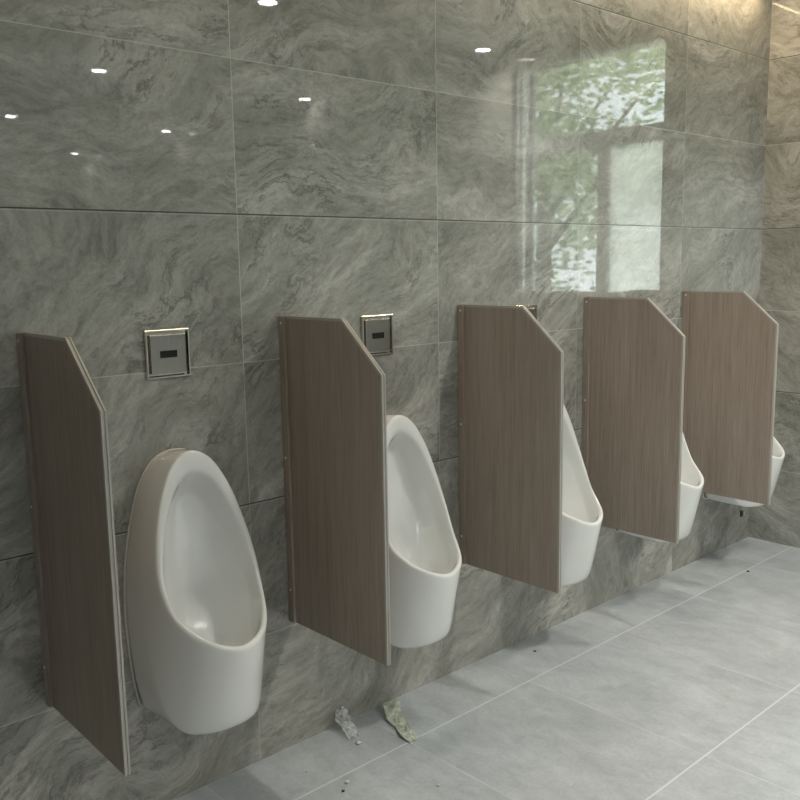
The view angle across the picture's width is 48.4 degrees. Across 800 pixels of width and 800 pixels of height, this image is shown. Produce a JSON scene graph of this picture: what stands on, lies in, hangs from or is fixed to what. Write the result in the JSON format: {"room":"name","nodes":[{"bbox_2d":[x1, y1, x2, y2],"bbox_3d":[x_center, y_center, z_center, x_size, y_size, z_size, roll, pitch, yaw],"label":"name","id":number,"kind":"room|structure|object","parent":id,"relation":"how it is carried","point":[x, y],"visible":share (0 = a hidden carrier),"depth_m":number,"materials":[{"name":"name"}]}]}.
{"room":"public restroom","nodes":[
{"label":"public restroom","id":0,"kind":"room"},
{"bbox_2d":[0,0,771,799],"bbox_3d":[-0.465,-0.283,2.514,6.340,2.680,0.200,-9,12,-42],"label":"wall","id":1,"kind":"structure","parent":0,"point":[218,170],"depth_m":2.59,"materials":[{"name":"stone"}]},
{"bbox_2d":[16,332,130,776],"bbox_3d":[-0.715,0.312,1.932,0.024,0.900,0.426,-8,12,-41],"label":"partition","id":2,"kind":"object","parent":1,"relation":"attached to","point":[65,425],"depth_m":1.91,"materials":[{"name":"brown wood"}]},
{"bbox_2d":[143,328,190,379],"bbox_3d":[-0.592,-0.118,2.273,0.125,0.125,0.010,-9,12,-42],"label":"plate","id":3,"kind":"object","parent":1,"relation":"attached to","point":[166,351],"visible":1,"depth_m":2.27,"materials":[{"name":"silver metal"}]},
{"bbox_2d":[123,448,266,734],"bbox_3d":[-0.480,0.479,2.252,0.323,0.697,0.312,-9,12,-42],"label":"urinal","id":4,"kind":"object","parent":1,"relation":"attached to","point":[194,604],"visible":1,"depth_m":2.24,"materials":[{"name":"white ceramic"}]},
{"bbox_2d":[278,315,390,665],"bbox_3d":[-0.184,0.229,2.415,0.023,0.900,0.426,-9,12,-42],"label":"partition","id":5,"kind":"object","parent":1,"relation":"attached to","point":[333,390],"depth_m":2.40,"materials":[{"name":"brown wood"}]},
{"bbox_2d":[361,314,392,355],"bbox_3d":[-0.069,-0.200,2.747,0.125,0.125,0.010,-9,12,-42],"label":"plate","id":6,"kind":"object","parent":1,"relation":"attached to","point":[376,330],"visible":0.89,"depth_m":2.75,"materials":[{"name":"silver metal"}]},
{"bbox_2d":[386,414,461,647],"bbox_3d":[0.043,0.397,2.727,0.323,0.697,0.312,-9,12,-42],"label":"urinal","id":7,"kind":"object","parent":1,"relation":"attached to","point":[425,557],"visible":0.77,"depth_m":2.77,"materials":[{"name":"white ceramic"}]},
{"bbox_2d":[458,304,563,593],"bbox_3d":[0.351,0.146,2.900,0.023,0.900,0.426,-9,12,-42],"label":"partition","id":8,"kind":"object","parent":1,"relation":"attached to","point":[511,370],"depth_m":2.89,"materials":[{"name":"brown wood"}]},
{"bbox_2d":[516,304,536,318],"bbox_3d":[0.457,-0.282,3.225,0.125,0.125,0.010,-9,12,-42],"label":"plate","id":9,"kind":"object","parent":1,"relation":"attached to","point":[532,308],"visible":0.17,"depth_m":3.24,"materials":[{"name":"silver metal"}]},
{"bbox_2d":[561,406,602,585],"bbox_3d":[0.582,0.313,3.217,0.323,0.697,0.312,-9,12,-42],"label":"urinal","id":10,"kind":"object","parent":1,"relation":"attached to","point":[582,512],"visible":0.41,"depth_m":3.23,"materials":[{"name":"white ceramic"}]},
{"bbox_2d":[582,296,685,543],"bbox_3d":[0.871,0.064,3.373,0.023,0.900,0.426,-9,12,-42],"label":"partition","id":11,"kind":"object","parent":1,"relation":"attached to","point":[634,354],"depth_m":3.36,"materials":[{"name":"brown wood"}]},
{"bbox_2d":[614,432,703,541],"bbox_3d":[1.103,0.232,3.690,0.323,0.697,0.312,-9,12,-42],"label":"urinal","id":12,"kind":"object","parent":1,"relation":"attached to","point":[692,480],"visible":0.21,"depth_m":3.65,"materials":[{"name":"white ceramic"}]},
{"bbox_2d":[682,290,778,504],"bbox_3d":[1.414,-0.020,3.866,0.023,0.900,0.426,-9,12,-42],"label":"partition","id":13,"kind":"object","parent":1,"relation":"attached to","point":[731,342],"depth_m":3.85,"materials":[{"name":"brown wood"}]},
{"bbox_2d":[702,437,784,516],"bbox_3d":[1.647,0.179,4.189,0.323,0.762,0.312,-9,12,-42],"label":"urinal","id":14,"kind":"object","parent":1,"relation":"attached to","point":[778,451],"visible":0.16,"depth_m":4.15,"materials":[{"name":"white ceramic"}]},
{"bbox_2d":[175,537,799,799],"bbox_3d":[2.534,1.566,-0.619,6.540,0.120,9.200,-9,12,-42],"label":"floor","id":15,"kind":"structure","parent":0,"point":[683,684],"depth_m":2.83,"materials":[{"name":"tile"}]},
{"bbox_2d":[381,699,418,741],"bbox_3d":[-0.002,1.004,2.802,0.069,0.029,0.239,-4,9,-17],"label":"paper litter","id":16,"kind":"object","parent":15,"relation":"on","point":[393,714],"visible":1,"depth_m":2.81,"materials":[{"name":"beige paper"}]},
{"bbox_2d":[748,0,799,547],"bbox_3d":[4.842,-0.181,1.286,0.200,2.680,8.800,-9,12,-42],"label":"wall","id":17,"kind":"structure","parent":0,"point":[778,522],"depth_m":4.33,"materials":[{"name":"stone"}]}
]}

